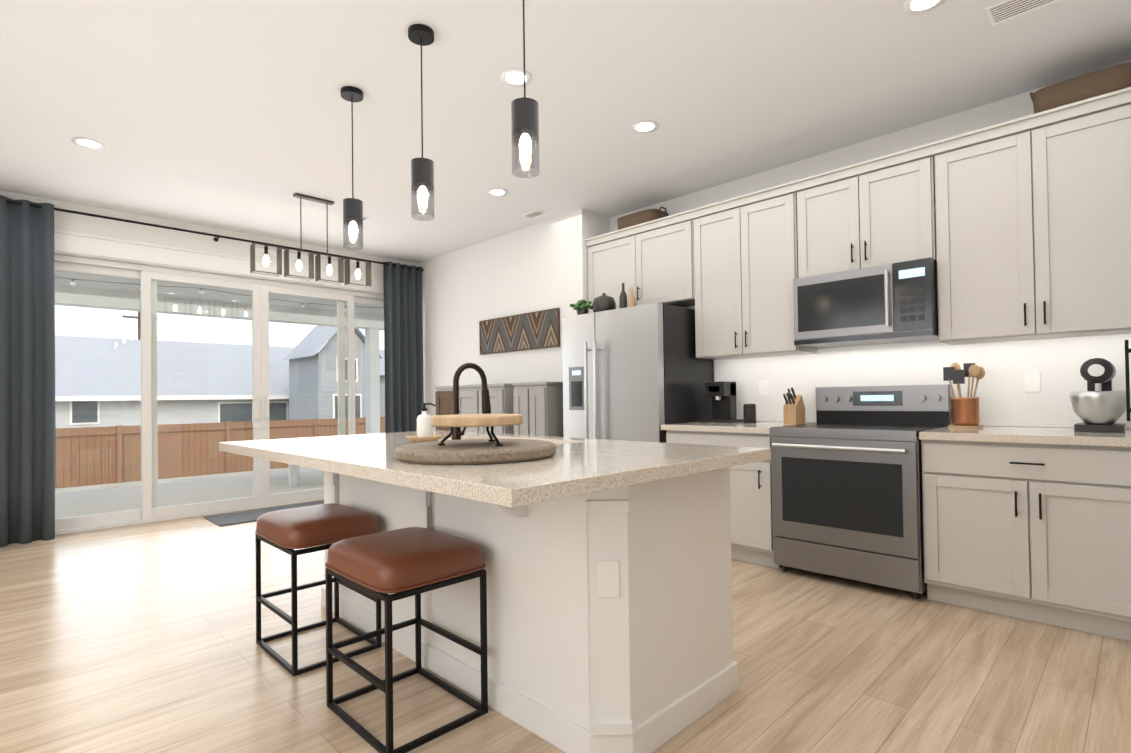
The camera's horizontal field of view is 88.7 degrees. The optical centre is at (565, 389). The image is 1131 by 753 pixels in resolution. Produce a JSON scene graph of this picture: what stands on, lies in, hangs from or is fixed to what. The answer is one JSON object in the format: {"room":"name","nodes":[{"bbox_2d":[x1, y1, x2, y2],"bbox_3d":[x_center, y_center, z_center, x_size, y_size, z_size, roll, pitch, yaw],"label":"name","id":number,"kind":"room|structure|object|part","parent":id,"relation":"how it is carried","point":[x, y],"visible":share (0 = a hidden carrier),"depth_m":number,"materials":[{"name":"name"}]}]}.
{"room":"kitchen","nodes":[
{"label":"kitchen","id":0,"kind":"room"},
{"bbox_2d":[0,190,417,292],"bbox_3d":[-4.252,-0.182,5.024,6.600,2.830,0.200,0,-1,-45],"label":"wall","id":1,"kind":"structure","parent":0,"point":[77,223],"depth_m":5.49,"materials":[{"name":"white paint"}]},
{"bbox_2d":[0,195,423,546],"bbox_3d":[-3.386,-0.150,5.602,4.525,2.733,0.200,0,-1,-45],"label":"curtains","id":2,"kind":"object","parent":1,"relation":"attached to","point":[27,404],"visible":0.79,"depth_m":4.67,"materials":[{"name":"grey fabric"}]},
{"bbox_2d":[54,229,383,294],"bbox_3d":[-3.256,-0.055,5.992,3.850,2.575,0.230,0,-1,-45],"label":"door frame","id":3,"kind":"structure","parent":1,"relation":"attached to","point":[102,247],"depth_m":5.50,"materials":[{"name":"white"}]},
{"bbox_2d":[54,254,384,534],"bbox_3d":[-3.272,0.040,6.009,3.632,2.386,0.140,0,-1,-45],"label":"sliding glass door","id":4,"kind":"structure","parent":1,"relation":"in","point":[150,511],"depth_m":5.69,"materials":[{"name":"clear glass"}]},
{"bbox_2d":[418,209,609,429],"bbox_3d":[-0.691,-0.210,6.561,0.684,2.830,3.050,0,-1,-45],"label":"wall","id":5,"kind":"structure","parent":0,"point":[541,266],"depth_m":6.03,"materials":[{"name":"white paint"}]},
{"bbox_3d":[-0.496,-0.579,5.904,0.032,0.365,1.230,0,-1,-45],"label":"chevron wood art","id":6,"kind":"part","parent":5,"relation":"part of"},
{"bbox_2d":[0,500,1130,752],"bbox_3d":[-0.667,1.200,1.887,7.250,0.120,9.650,0,-1,-45],"label":"floor","id":7,"kind":"structure","parent":0,"point":[138,638],"depth_m":2.34,"materials":[{"name":"brown wood"}]},
{"bbox_2d":[204,500,323,525],"bbox_3d":[-2.835,1.217,5.783,1.240,0.011,0.570,0,-1,-45],"label":"rug","id":8,"kind":"object","parent":7,"relation":"on","point":[236,518],"visible":0.48,"depth_m":5.58,"materials":[{"name":"grey fabric"}]},
{"bbox_2d":[255,503,381,675],"bbox_3d":[-1.123,0.853,2.620,0.420,0.607,0.500,0,-1,-45],"label":"stool","id":9,"kind":"object","parent":7,"relation":"on","point":[288,531],"visible":0.94,"depth_m":2.50,"materials":[{"name":"brown leather"}]},
{"bbox_3d":[-1.127,0.603,2.624,0.420,0.106,0.500,0,-1,-45],"label":"seat","id":10,"kind":"part","parent":9,"relation":"part of","materials":[{"name":"brown leather"}]},
{"bbox_2d":[325,527,487,752],"bbox_3d":[-0.573,0.838,2.068,0.420,0.607,0.500,0,-1,-45],"label":"stool","id":11,"kind":"object","parent":7,"relation":"on","point":[401,563],"visible":1,"depth_m":1.97,"materials":[{"name":"brown leather"}]},
{"bbox_3d":[-0.576,0.588,2.072,0.420,0.106,0.500,0,-1,-45],"label":"seat","id":12,"kind":"part","parent":11,"relation":"part of","materials":[{"name":"brown leather"}]},
{"bbox_2d":[435,383,513,433],"bbox_3d":[-0.829,0.576,5.929,0.440,1.245,1.180,0,-1,-45],"label":"sideboard","id":13,"kind":"object","parent":7,"relation":"on","point":[501,399],"visible":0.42,"depth_m":5.67,"materials":[{"name":"grey wood"}]},
{"bbox_2d":[260,458,738,752],"bbox_3d":[-0.440,0.711,2.553,1.014,0.870,2.074,0,-1,-45],"label":"kitchen island","id":14,"kind":"object","parent":7,"relation":"on","point":[607,568],"depth_m":1.92,"materials":[{"name":"white paint"}]},
{"bbox_2d":[219,434,690,509],"bbox_3d":[-0.666,0.255,2.274,0.680,0.040,2.240,0,-1,-45],"label":"island countertop","id":15,"kind":"structure","parent":14,"relation":"on","point":[369,457],"depth_m":1.66,"materials":[{"name":"beige stone"}]},
{"bbox_2d":[406,435,442,442],"bbox_3d":[-0.637,0.224,2.614,0.170,0.030,0.170,0,-1,-45],"label":"soap dish","id":16,"kind":"object","parent":15,"relation":"on","point":[414,438],"visible":0.79,"depth_m":2.56,"materials":[{"name":"beige wood"}]},
{"bbox_2d":[417,403,435,436],"bbox_3d":[-0.635,0.143,2.615,0.072,0.166,0.071,0,-1,-45],"label":"soap dispenser","id":17,"kind":"object","parent":16,"relation":"on","point":[424,427],"visible":0.77,"depth_m":2.59,"materials":[{"name":"white ceramic"}]},
{"bbox_2d":[452,363,490,439],"bbox_3d":[-0.395,0.058,2.499,0.210,0.352,0.111,0,-1,-45],"label":"bronze faucet","id":18,"kind":"object","parent":15,"relation":"on","point":[458,433],"visible":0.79,"depth_m":2.48,"materials":[{"name":"brown metal"}]},
{"bbox_2d":[395,439,555,464],"bbox_3d":[-0.299,0.205,1.963,0.536,0.040,0.536,0,-1,-45],"label":"tray","id":19,"kind":"object","parent":15,"relation":"on","point":[468,452],"visible":0.98,"depth_m":1.77,"materials":[{"name":"beige wicker"}]},
{"bbox_2d":[431,414,522,445],"bbox_3d":[-0.300,0.135,1.964,0.310,0.098,0.310,0,-1,-45],"label":"stand","id":20,"kind":"object","parent":19,"relation":"on","point":[487,421],"visible":1,"depth_m":1.85,"materials":[{"name":"beige wood"}]},
{"bbox_2d":[512,382,563,436],"bbox_3d":[-0.166,0.557,5.263,0.440,1.245,0.460,0,-1,-45],"label":"sideboard","id":21,"kind":"object","parent":7,"relation":"on","point":[538,406],"visible":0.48,"depth_m":5.06,"materials":[{"name":"grey wood"}]},
{"bbox_2d":[562,303,713,442],"bbox_3d":[0.575,0.269,4.810,0.839,1.790,1.000,0,-1,-45],"label":"fridge","id":22,"kind":"object","parent":7,"relation":"on","point":[643,373],"visible":0.4,"depth_m":4.49,"materials":[{"name":"silver metal"}]},
{"bbox_2d":[569,299,592,314],"bbox_3d":[0.145,-0.698,4.974,0.216,0.156,0.231,0,-1,-45],"label":"potted plant","id":23,"kind":"object","parent":22,"relation":"on","point":[581,306],"visible":0.92,"depth_m":4.93,"materials":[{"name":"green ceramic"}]},
{"bbox_2d":[592,293,615,311],"bbox_3d":[0.322,-0.717,4.825,0.200,0.185,0.197,0,-1,-45],"label":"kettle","id":24,"kind":"object","parent":22,"relation":"on","point":[603,302],"visible":0.73,"depth_m":4.75,"materials":[{"name":"black metal"}]},
{"bbox_2d":[619,283,626,307],"bbox_3d":[0.470,-0.748,4.705,0.064,0.240,0.064,0,-1,-45],"label":"bottle","id":25,"kind":"object","parent":22,"relation":"on","point":[623,300],"visible":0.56,"depth_m":4.68,"materials":[{"name":"grey ceramic"}]},
{"bbox_2d":[627,287,635,306],"bbox_3d":[0.527,-0.725,4.619,0.064,0.190,0.064,0,-1,-45],"label":"bottle","id":26,"kind":"object","parent":22,"relation":"on","point":[631,300],"visible":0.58,"depth_m":4.59,"materials":[{"name":"brown wood"}]},
{"bbox_2d":[666,430,782,568],"bbox_3d":[1.280,0.716,4.180,0.749,0.860,0.810,0,-1,-45],"label":"base cabinet","id":27,"kind":"object","parent":7,"relation":"on","point":[751,511],"depth_m":3.76,"materials":[{"name":"grey paint"}]},
{"bbox_2d":[661,422,816,433],"bbox_3d":[1.258,0.266,4.184,0.774,0.040,0.830,0,-1,-45],"label":"countertop","id":28,"kind":"structure","parent":27,"relation":"on","point":[705,427],"depth_m":3.95,"materials":[{"name":"beige stone"}]},
{"bbox_2d":[700,381,743,422],"bbox_3d":[1.203,0.094,4.451,0.200,0.310,0.260,0,-1,-45],"label":"coffee maker","id":29,"kind":"object","parent":28,"relation":"on","point":[723,395],"visible":0.98,"depth_m":4.43,"materials":[{"name":"black plastic"}]},
{"bbox_2d":[743,404,755,422],"bbox_3d":[1.363,0.174,4.277,0.090,0.140,0.090,0,-1,-45],"label":"coffee canister","id":30,"kind":"object","parent":28,"relation":"on","point":[749,413],"visible":1,"depth_m":4.24,"materials":[{"name":"black plastic"}]},
{"bbox_2d":[783,387,805,423],"bbox_3d":[1.609,0.111,4.087,0.199,0.254,0.090,0,-1,-45],"label":"knife block","id":31,"kind":"object","parent":28,"relation":"on","point":[793,409],"visible":1,"depth_m":4.05,"materials":[{"name":"brown wood"}]},
{"bbox_2d":[770,384,950,598],"bbox_3d":[1.815,0.552,3.567,0.837,1.154,0.802,0,-1,-45],"label":"range","id":32,"kind":"object","parent":7,"relation":"on","point":[847,498],"visible":0.94,"depth_m":3.34,"materials":[{"name":"grey metal"}]},
{"bbox_2d":[921,442,1130,640],"bbox_3d":[2.459,0.683,2.997,0.749,0.860,0.890,0,-1,-45],"label":"base cabinet","id":33,"kind":"object","parent":7,"relation":"on","point":[1027,515],"depth_m":2.73,"materials":[{"name":"grey paint"}]},
{"bbox_2d":[919,426,1130,449],"bbox_3d":[2.444,0.233,2.994,0.774,0.040,0.890,0,-1,-45],"label":"countertop","id":34,"kind":"structure","parent":33,"relation":"on","point":[1027,435],"depth_m":2.81,"materials":[{"name":"beige stone"}]},
{"bbox_2d":[943,362,984,427],"bbox_3d":[2.313,0.028,3.351,0.170,0.381,0.199,0,-1,-45],"label":"utensil crock","id":35,"kind":"object","parent":34,"relation":"on","point":[964,412],"visible":1,"depth_m":3.31,"materials":[{"name":"brown metal"}]},
{"bbox_2d":[1069,358,1125,432],"bbox_3d":[2.660,0.026,2.884,0.342,0.362,0.216,0,-1,-45],"label":"stand mixer","id":36,"kind":"object","parent":34,"relation":"on","point":[1099,405],"visible":1,"depth_m":2.80,"materials":[{"name":"black plastic"}]},
{"bbox_2d":[0,0,1130,262],"bbox_3d":[-0.708,-1.749,1.927,7.250,0.120,9.650,0,-1,-45],"label":"ceiling","id":37,"kind":"structure","parent":0,"point":[230,114],"depth_m":3.28,"materials":[{"name":"white paint"}]},
{"bbox_2d":[72,137,104,149],"bbox_3d":[-3.150,-1.625,3.818,0.170,0.007,0.170,0,-1,-45],"label":"recessed light","id":38,"kind":"object","parent":37,"relation":"in","point":[88,143],"visible":1,"depth_m":3.81,"materials":[{"name":"white"}]},
{"bbox_2d":[250,193,370,287],"bbox_3d":[-2.132,-1.278,4.907,0.970,0.699,0.100,0,-1,-45],"label":"linear chandelier","id":39,"kind":"object","parent":37,"relation":"hanging from","point":[343,271],"visible":1,"depth_m":4.89,"materials":[{"name":"grey metal"}]},
{"bbox_2d":[341,86,362,249],"bbox_3d":[-1.186,-1.227,3.222,0.120,0.874,0.120,0,-1,-45],"label":"pendant light","id":40,"kind":"object","parent":37,"relation":"hanging from","point":[353,216],"visible":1,"depth_m":3.19,"materials":[{"name":"black metal"}]},
{"bbox_3d":[-1.182,-0.918,3.218,0.104,0.256,0.104,0,-1,-45],"label":"lamp shade","id":41,"kind":"part","parent":40,"relation":"part of","materials":[{"name":"clear glass"}]},
{"bbox_2d":[408,24,433,220],"bbox_3d":[-0.671,-1.241,2.705,0.120,0.874,0.120,0,-1,-45],"label":"pendant light","id":42,"kind":"object","parent":37,"relation":"hanging from","point":[422,174],"visible":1,"depth_m":2.68,"materials":[{"name":"black metal"}]},
{"bbox_3d":[-0.667,-0.932,2.701,0.104,0.256,0.104,0,-1,-45],"label":"lamp shade","id":43,"kind":"part","parent":42,"relation":"part of","materials":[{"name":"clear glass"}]},
{"bbox_2d":[487,188,507,195],"bbox_3d":[-0.567,-1.647,4.825,0.170,0.007,0.170,0,-1,-45],"label":"recessed light","id":44,"kind":"object","parent":37,"relation":"in","point":[497,192],"visible":0.98,"depth_m":4.82,"materials":[{"name":"white"}]},
{"bbox_2d":[500,69,531,86],"bbox_3d":[-0.266,-1.674,3.106,0.170,0.007,0.170,0,-1,-45],"label":"recessed light","id":45,"kind":"object","parent":37,"relation":"in","point":[512,77],"visible":0.94,"depth_m":3.10,"materials":[{"name":"white"}]},
{"bbox_2d":[511,0,539,177],"bbox_3d":[-0.156,-1.255,2.188,0.120,0.874,0.120,0,-1,-45],"label":"pendant light","id":46,"kind":"object","parent":37,"relation":"hanging from","point":[525,124],"visible":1,"depth_m":2.15,"materials":[{"name":"black metal"}]},
{"bbox_3d":[-0.152,-0.946,2.184,0.104,0.256,0.104,0,-1,-45],"label":"lamp shade","id":47,"kind":"part","parent":46,"relation":"part of","materials":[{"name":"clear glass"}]},
{"bbox_2d":[522,210,546,218],"bbox_3d":[-0.290,-1.641,5.411,0.120,0.008,0.220,0,-1,-45],"label":"ceiling vent","id":48,"kind":"object","parent":37,"relation":"in","point":[534,214],"visible":0.98,"depth_m":5.40,"materials":[{"name":"white"}]},
{"bbox_2d":[631,120,657,133],"bbox_3d":[0.505,-1.677,3.692,0.170,0.007,0.170,0,-1,-45],"label":"recessed light","id":49,"kind":"object","parent":37,"relation":"in","point":[644,126],"visible":1,"depth_m":3.69,"materials":[{"name":"white"}]},
{"bbox_2d":[903,0,945,14],"bbox_3d":[1.582,-1.708,2.541,0.170,0.007,0.170,0,-1,-45],"label":"recessed light","id":50,"kind":"object","parent":37,"relation":"in","point":[913,7],"visible":1,"depth_m":2.57,"materials":[{"name":"white"}]},
{"bbox_2d":[985,0,1060,25],"bbox_3d":[2.066,-1.713,2.537,0.170,0.008,0.340,0,-1,-45],"label":"ceiling vent","id":51,"kind":"object","parent":37,"relation":"in","point":[1002,12],"visible":1,"depth_m":2.59,"materials":[{"name":"white metal"}]},
{"bbox_2d":[610,61,1130,427],"bbox_3d":[1.912,-0.278,4.257,0.250,2.830,3.890,0,-1,-45],"label":"wall","id":52,"kind":"structure","parent":0,"point":[995,113],"depth_m":3.94,"materials":[{"name":"white paint"}]},
{"bbox_2d":[585,215,680,312],"bbox_3d":[0.715,-1.038,5.036,0.340,0.675,1.122,0,-1,-45],"label":"upper cabinet","id":53,"kind":"object","parent":52,"relation":"attached to","point":[646,257],"depth_m":4.88,"materials":[{"name":"grey paint"}]},
{"bbox_2d":[617,206,667,229],"bbox_3d":[0.673,-1.466,5.054,0.278,0.151,0.460,0,-1,-45],"label":"basket","id":54,"kind":"object","parent":53,"relation":"on","point":[636,218],"visible":0.44,"depth_m":4.91,"materials":[{"name":"wicker"}]},
{"bbox_2d":[681,183,816,359],"bbox_3d":[1.405,-0.824,4.344,0.340,1.140,0.959,0,-1,-45],"label":"upper cabinet","id":55,"kind":"object","parent":52,"relation":"attached to","point":[737,254],"depth_m":4.22,"materials":[{"name":"grey paint"}]},
{"bbox_2d":[793,148,916,278],"bbox_3d":[1.976,-1.082,3.771,0.340,0.655,0.806,0,-1,-45],"label":"upper cabinet","id":56,"kind":"object","parent":52,"relation":"attached to","point":[862,215],"depth_m":3.66,"materials":[{"name":"grey paint"}]},
{"bbox_2d":[793,257,937,347],"bbox_3d":[1.943,-0.528,3.723,0.452,0.445,0.802,0,-1,-45],"label":"microwave","id":57,"kind":"object","parent":56,"relation":"attached to","point":[889,303],"visible":1,"depth_m":3.56,"materials":[{"name":"grey metal"}]},
{"bbox_2d":[913,87,1130,344],"bbox_3d":[2.556,-0.856,3.189,0.340,1.140,0.966,0,-1,-45],"label":"upper cabinet","id":58,"kind":"object","parent":52,"relation":"attached to","point":[1018,229],"depth_m":3.05,"materials":[{"name":"grey paint"}]},
{"bbox_2d":[1030,62,1130,113],"bbox_3d":[2.713,-1.534,3.007,0.278,0.174,0.460,0,-1,-45],"label":"basket","id":59,"kind":"object","parent":58,"relation":"on","point":[1091,85],"visible":0.42,"depth_m":2.92,"materials":[{"name":"wicker"}]},
{"bbox_3d":[1.390,-0.313,1.133,4.900,2.830,0.200,0,-1,-45],"label":"wall","id":60,"kind":"structure","parent":0,"visible":0},
{"bbox_2d":[1125,340,1130,420],"bbox_3d":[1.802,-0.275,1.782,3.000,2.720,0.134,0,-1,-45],"label":"rack","id":61,"kind":"object","parent":60,"relation":"attached to","point":[1127,352],"visible":1,"depth_m":2.13,"materials":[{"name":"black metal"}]},
{"label":"outside","id":62,"kind":"structure","parent":0,"visible":0},
{"bbox_2d":[55,466,323,518],"bbox_3d":[-26.767,2.745,40.789,100.000,1.180,84.350,0,-1,-45],"label":"ground","id":63,"kind":"structure","parent":62,"point":[123,484],"depth_m":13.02,"materials":[{"name":"beige concrete"}]},
{"bbox_2d":[122,312,157,339],"bbox_3d":[-23.989,-1.267,32.618,2.600,8.900,0.240,0,-1,-45],"label":"pole","id":64,"kind":"object","parent":63,"relation":"on","point":[139,325],"depth_m":32.54,"materials":[{"name":"brown wood"}]},
{"bbox_2d":[55,335,294,427],"bbox_3d":[-19.506,0.407,24.296,15.800,5.200,9.050,0,-1,-45],"label":"house","id":65,"kind":"structure","parent":63,"relation":"on","point":[83,362],"depth_m":23.37,"materials":[{"name":"grey"}]},
{"bbox_2d":[55,417,384,488],"bbox_3d":[-8.547,1.615,16.841,52.000,1.480,0.110,0,-1,-45],"label":"fence","id":66,"kind":"object","parent":63,"relation":"on","point":[182,451],"depth_m":15.08,"materials":[{"name":"brown wood"}]},
{"bbox_2d":[288,464,323,486],"bbox_3d":[-3.876,1.077,8.258,0.580,0.450,1.400,0,-1,-45],"label":"bench","id":67,"kind":"object","parent":63,"relation":"on","point":[293,472],"depth_m":7.68,"materials":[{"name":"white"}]},
{"bbox_2d":[283,325,384,419],"bbox_3d":[-8.562,0.048,27.976,10.300,5.520,8.300,0,-1,-45],"label":"house","id":68,"kind":"structure","parent":63,"relation":"on","point":[303,412],"depth_m":22.68,"materials":[{"name":"grey"}]},
{"bbox_2d":[365,328,379,433],"bbox_3d":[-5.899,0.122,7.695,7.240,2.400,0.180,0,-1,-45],"label":"patio column","id":69,"kind":"structure","parent":63,"relation":"on","point":[370,393],"depth_m":10.13,"materials":[{"name":"white"}]},
{"bbox_2d":[54,270,383,330],"bbox_3d":[-4.512,-1.320,7.126,10.000,0.430,3.100,0,-1,-45],"label":"roof","id":70,"kind":"structure","parent":69,"relation":"on","point":[179,303],"depth_m":8.10,"materials":[{"name":"grey"}]},
{"bbox_2d":[57,277,383,312],"bbox_3d":[-4.440,-1.221,7.054,4.856,0.233,0.056,0,-1,-45],"label":"bulbs","id":71,"kind":"object","parent":70,"relation":"hanging from","point":[200,292],"depth_m":7.03,"materials":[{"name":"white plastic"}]}
]}

